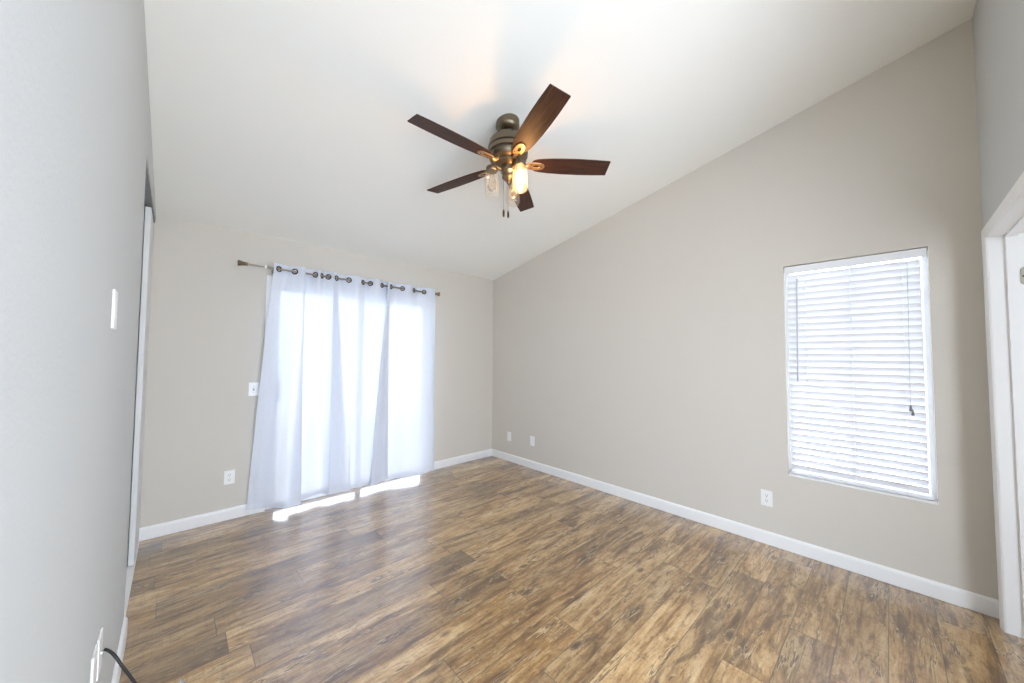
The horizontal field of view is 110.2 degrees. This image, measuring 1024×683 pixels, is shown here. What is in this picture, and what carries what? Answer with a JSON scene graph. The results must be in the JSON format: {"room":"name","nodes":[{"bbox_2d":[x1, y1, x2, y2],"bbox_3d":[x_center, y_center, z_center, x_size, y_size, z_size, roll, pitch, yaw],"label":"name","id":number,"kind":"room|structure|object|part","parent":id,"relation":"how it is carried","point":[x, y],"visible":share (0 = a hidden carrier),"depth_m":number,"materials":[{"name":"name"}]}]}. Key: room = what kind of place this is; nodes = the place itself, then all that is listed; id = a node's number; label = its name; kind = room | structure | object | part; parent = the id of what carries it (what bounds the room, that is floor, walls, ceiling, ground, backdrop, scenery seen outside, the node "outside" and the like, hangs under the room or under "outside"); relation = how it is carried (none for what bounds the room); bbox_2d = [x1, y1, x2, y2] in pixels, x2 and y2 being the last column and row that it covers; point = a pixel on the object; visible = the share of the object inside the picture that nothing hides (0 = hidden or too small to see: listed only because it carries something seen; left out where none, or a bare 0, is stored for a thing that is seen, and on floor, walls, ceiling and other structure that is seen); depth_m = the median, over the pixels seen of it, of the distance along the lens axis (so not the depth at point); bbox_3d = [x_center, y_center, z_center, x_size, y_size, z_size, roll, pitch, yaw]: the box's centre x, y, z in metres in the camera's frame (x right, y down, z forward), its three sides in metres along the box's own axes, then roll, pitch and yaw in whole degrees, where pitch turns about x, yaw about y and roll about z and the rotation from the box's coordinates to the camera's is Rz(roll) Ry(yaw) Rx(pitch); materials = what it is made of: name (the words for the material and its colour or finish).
{"room":"empty bedroom","nodes":[
{"label":"empty bedroom","id":0,"kind":"room"},
{"bbox_2d":[0,0,155,682],"bbox_3d":[-1.286,-0.267,1.095,0.110,3.365,4.318,3,-3,-43],"label":"wall","id":1,"kind":"structure","parent":0,"point":[76,136],"depth_m":0.63,"materials":[{"name":"grey paint"}]},
{"bbox_2d":[90,644,97,682],"bbox_3d":[-1.163,0.921,0.994,0.007,0.116,0.072,3,-3,-43],"label":"wall plate","id":2,"kind":"object","parent":1,"relation":"attached to","point":[93,672],"visible":1,"depth_m":0.98,"materials":[{"name":"white plastic"}]},
{"bbox_2d":[96,627,103,680],"bbox_3d":[-1.233,0.934,1.071,0.012,0.116,0.072,3,-3,-43],"label":"wall plate","id":3,"kind":"object","parent":1,"relation":"attached to","point":[100,637],"visible":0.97,"depth_m":1.06,"materials":[{"name":"white plastic"}]},
{"bbox_2d":[103,648,184,682],"bbox_3d":[-1.213,1.180,1.319,0.211,0.495,0.491,1,-2,-21],"label":"coaxial cable","id":4,"kind":"object","parent":3,"relation":"hanging from","point":[113,654],"visible":1,"depth_m":1.08,"materials":[{"name":"black rubber"}]},
{"bbox_2d":[110,289,117,329],"bbox_3d":[-1.186,-0.095,1.067,0.007,0.116,0.072,3,-3,-43],"label":"light switch","id":5,"kind":"object","parent":1,"relation":"attached to","point":[114,292],"visible":1,"depth_m":1.04,"materials":[{"name":"white plastic"}]},
{"bbox_2d":[111,616,127,682],"bbox_3d":[-0.870,1.354,0.668,0.014,0.093,2.967,3,-3,-43],"label":"baseboard","id":6,"kind":"structure","parent":1,"relation":"attached to","point":[122,642],"depth_m":1.57,"materials":[{"name":"white paint"}]},
{"bbox_2d":[124,160,154,616],"bbox_3d":[-2.342,0.252,2.203,0.086,2.405,1.230,3,-3,-43],"label":"door","id":7,"kind":"structure","parent":1,"relation":"in","point":[149,217],"depth_m":2.35,"materials":[{"name":"white paint"}]},
{"bbox_3d":[-2.208,0.260,2.050,0.028,2.342,0.816,3,-3,-43],"label":"panel","id":8,"kind":"part","parent":7,"relation":"part of","materials":[{"name":"white paint"}]},
{"bbox_3d":[-2.591,0.276,2.502,0.028,2.342,0.446,3,-3,-43],"label":"panel","id":9,"kind":"part","parent":7,"relation":"part of","materials":[{"name":"white paint"}]},
{"bbox_2d":[128,214,492,542],"bbox_3d":[-1.797,0.284,3.660,4.059,2.467,0.140,3,-3,-43],"label":"wall","id":10,"kind":"structure","parent":0,"point":[207,320],"depth_m":3.00,"materials":[{"name":"beige paint"}]},
{"bbox_2d":[139,504,258,540],"bbox_3d":[-2.477,1.433,2.872,0.725,0.093,0.013,3,-3,-43],"label":"baseboard","id":11,"kind":"structure","parent":10,"relation":"attached to","point":[153,531],"depth_m":2.82,"materials":[{"name":"white paint"}]},
{"bbox_2d":[223,469,234,484],"bbox_3d":[-2.367,1.136,2.990,0.072,0.116,0.008,3,-3,-43],"label":"wall outlet","id":12,"kind":"object","parent":10,"relation":"attached to","point":[229,475],"visible":1,"depth_m":2.99,"materials":[{"name":"white plastic"}]},
{"bbox_2d":[248,382,258,395],"bbox_3d":[-2.253,0.415,3.117,0.072,0.116,0.016,3,-3,-43],"label":"light switch","id":13,"kind":"object","parent":10,"relation":"attached to","point":[253,386],"visible":1,"depth_m":3.12,"materials":[{"name":"white plastic"}]},
{"bbox_2d":[265,478,394,509],"bbox_3d":[-1.621,0.501,3.799,1.640,2.045,0.139,3,-3,-43],"label":"door","id":14,"kind":"structure","parent":10,"relation":"in","point":[317,495],"depth_m":3.46,"materials":[{"name":"white plastic"}]},
{"bbox_2d":[237,260,439,295],"bbox_3d":[-1.613,-0.612,3.688,1.955,0.085,0.116,3,-3,-43],"label":"curtain rod","id":15,"kind":"object","parent":10,"relation":"attached to","point":[240,263],"visible":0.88,"depth_m":3.35,"materials":[{"name":"grey metal"}]},
{"bbox_3d":[-1.881,-0.635,3.392,1.025,0.030,0.015,3,-3,-43],"label":"rod","id":16,"kind":"part","parent":15,"relation":"part of","materials":[{"name":"grey metal"}]},
{"bbox_2d":[246,262,332,509],"bbox_3d":[-1.972,0.375,3.236,0.620,2.142,0.174,3,-3,-43],"label":"curtain","id":17,"kind":"object","parent":15,"relation":"hanging from","point":[290,463],"visible":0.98,"depth_m":3.22,"materials":[{"name":"white fabric"}]},
{"bbox_2d":[329,272,434,494],"bbox_3d":[-1.308,0.407,3.848,1.202,2.135,0.161,3,-3,-43],"label":"curtain","id":18,"kind":"object","parent":15,"relation":"hanging from","point":[383,356],"visible":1,"depth_m":3.77,"materials":[{"name":"white fabric"}]},
{"bbox_2d":[259,275,435,512],"bbox_3d":[-1.585,0.478,3.762,1.730,2.090,0.032,3,-3,-43],"label":"trim","id":19,"kind":"structure","parent":10,"relation":"attached to","point":[269,278],"depth_m":3.20,"materials":[{"name":"white paint"}]},
{"bbox_2d":[433,449,491,469],"bbox_3d":[-0.621,1.516,4.623,0.921,0.093,0.013,3,-3,-43],"label":"baseboard","id":20,"kind":"structure","parent":10,"relation":"attached to","point":[485,453],"depth_m":4.59,"materials":[{"name":"white paint"}]},
{"bbox_2d":[144,0,976,279],"bbox_3d":[-0.254,-1.464,2.207,4.201,1.027,4.458,3,-3,-43],"label":"ceiling","id":21,"kind":"structure","parent":0,"point":[282,119],"depth_m":2.13,"materials":[{"name":"white paint"}]},
{"bbox_2d":[407,84,610,217],"bbox_3d":[0.021,-1.135,2.305,1.226,0.687,1.287,1,-2,-5],"label":"ceiling fan","id":22,"kind":"object","parent":21,"relation":"hanging from","point":[508,148],"visible":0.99,"depth_m":2.22,"materials":[{"name":"brown wood"}]},
{"bbox_3d":[-0.332,-1.160,2.037,0.510,0.006,0.132,4,7,-41],"label":"blade","id":23,"kind":"part","parent":22,"relation":"part of","materials":[{"name":"brown wood"}]},
{"bbox_3d":[-0.372,-1.120,2.509,0.510,0.006,0.132,-3,8,31],"label":"blade","id":24,"kind":"part","parent":22,"relation":"part of","materials":[{"name":"brown wood"}]},
{"bbox_3d":[-0.128,-1.016,2.266,0.060,0.131,0.060,4,-7,-43],"label":"bulb","id":25,"kind":"part","parent":22,"relation":"part of","materials":[{"name":"clear glass"}]},
{"bbox_3d":[0.006,-1.007,2.393,0.060,0.131,0.060,4,-7,-43],"label":"bulb","id":26,"kind":"part","parent":22,"relation":"part of","materials":[{"name":"clear glass"}]},
{"bbox_3d":[0.067,-1.108,2.694,0.132,0.006,0.510,-15,-8,12],"label":"blade","id":27,"kind":"part","parent":22,"relation":"part of","materials":[{"name":"brown wood"}]},
{"bbox_3d":[0.132,-1.173,1.929,0.132,0.006,0.510,16,-11,-21],"label":"blade","id":28,"kind":"part","parent":22,"relation":"part of","materials":[{"name":"brown wood"}]},
{"bbox_3d":[0.378,-1.141,2.335,0.510,0.006,0.132,0,-18,-5],"label":"blade","id":29,"kind":"part","parent":22,"relation":"part of","materials":[{"name":"brown wood"}]},
{"bbox_2d":[119,456,1023,682],"bbox_3d":[0.122,1.480,1.683,4.181,0.060,5.588,3,-3,-43],"label":"floor","id":30,"kind":"structure","parent":0,"point":[491,569],"depth_m":2.01,"materials":[{"name":"brown wood"}]},
{"bbox_2d":[492,18,998,599],"bbox_3d":[1.214,-0.151,3.548,0.140,3.365,4.458,3,-3,-43],"label":"wall","id":31,"kind":"structure","parent":0,"point":[645,351],"depth_m":2.72,"materials":[{"name":"beige paint"}]},
{"bbox_2d":[507,432,510,440],"bbox_3d":[-0.037,1.250,4.703,0.007,0.116,0.072,3,-3,-43],"label":"wall plate","id":32,"kind":"object","parent":31,"relation":"attached to","point":[508,433],"visible":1,"depth_m":4.70,"materials":[{"name":"white plastic"}]},
{"bbox_2d":[530,436,534,445],"bbox_3d":[0.250,1.226,4.399,0.007,0.116,0.072,3,-3,-43],"label":"wall plate","id":33,"kind":"object","parent":31,"relation":"attached to","point":[532,439],"visible":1,"depth_m":4.39,"materials":[{"name":"white plastic"}]},
{"bbox_2d":[492,449,998,618],"bbox_3d":[1.155,1.479,3.422,0.013,0.093,4.198,3,-3,-43],"label":"baseboard","id":34,"kind":"structure","parent":31,"relation":"attached to","point":[966,599],"depth_m":2.50,"materials":[{"name":"white paint"}]},
{"bbox_2d":[761,489,772,506],"bbox_3d":[1.894,1.164,2.657,0.008,0.116,0.072,3,-3,-43],"label":"wall outlet","id":35,"kind":"object","parent":31,"relation":"attached to","point":[766,496],"visible":1,"depth_m":2.65,"materials":[{"name":"white plastic"}]},
{"bbox_2d":[786,249,937,504],"bbox_3d":[2.277,0.200,2.391,0.129,1.515,0.694,3,-3,-43],"label":"window","id":36,"kind":"structure","parent":31,"relation":"in","point":[929,389],"depth_m":2.18,"materials":[{"name":"white plastic"}]},
{"bbox_2d":[784,248,933,499],"bbox_3d":[2.250,0.194,2.367,0.072,1.492,0.684,3,-3,-43],"label":"window blind","id":37,"kind":"object","parent":36,"relation":"attached to","point":[849,326],"visible":1,"depth_m":2.34,"materials":[{"name":"white plastic"}]},
{"bbox_3d":[2.103,0.215,2.539,0.041,1.434,0.002,3,-3,-43],"label":"ladder cord","id":38,"kind":"part","parent":37,"relation":"part of","materials":[{"name":"white fabric"}]},
{"bbox_3d":[2.262,0.209,2.370,0.041,1.434,0.002,3,-3,-43],"label":"ladder cord","id":39,"kind":"part","parent":37,"relation":"part of","materials":[{"name":"white fabric"}]},
{"bbox_3d":[2.254,0.930,2.344,0.048,0.018,0.666,3,-3,-43],"label":"rail","id":40,"kind":"part","parent":37,"relation":"part of","materials":[{"name":"white plastic"}]},
{"bbox_3d":[2.424,0.203,2.199,0.041,1.434,0.002,3,-3,-43],"label":"ladder cord","id":41,"kind":"part","parent":37,"relation":"part of","materials":[{"name":"white fabric"}]},
{"bbox_3d":[2.411,-0.053,2.170,0.013,0.874,0.007,0,-2,10],"label":"lift cord","id":42,"kind":"part","parent":37,"relation":"part of","materials":[{"name":"white fabric"}]},
{"bbox_3d":[2.257,0.950,2.347,0.089,0.013,0.692,3,-3,-43],"label":"sill","id":43,"kind":"part","parent":36,"relation":"part of","materials":[{"name":"white paint"}]},
{"bbox_2d":[973,0,1023,227],"bbox_3d":[1.424,-0.262,0.765,3.379,3.365,0.120,3,-3,-43],"label":"wall","id":44,"kind":"structure","parent":0,"point":[998,25],"depth_m":1.63,"materials":[{"name":"grey paint"}]},
{"bbox_2d":[981,172,1023,632],"bbox_3d":[2.168,0.418,1.538,1.016,2.077,0.016,3,-3,-43],"label":"trim","id":45,"kind":"structure","parent":44,"relation":"attached to","point":[1017,190],"depth_m":1.85,"materials":[{"name":"white paint"}]},
{"bbox_2d":[988,193,1023,638],"bbox_3d":[2.216,0.436,1.487,0.946,2.038,0.126,3,-3,-43],"label":"door","id":46,"kind":"structure","parent":44,"relation":"in","point":[1006,241],"depth_m":1.81,"materials":[{"name":"white paint"}]}
]}

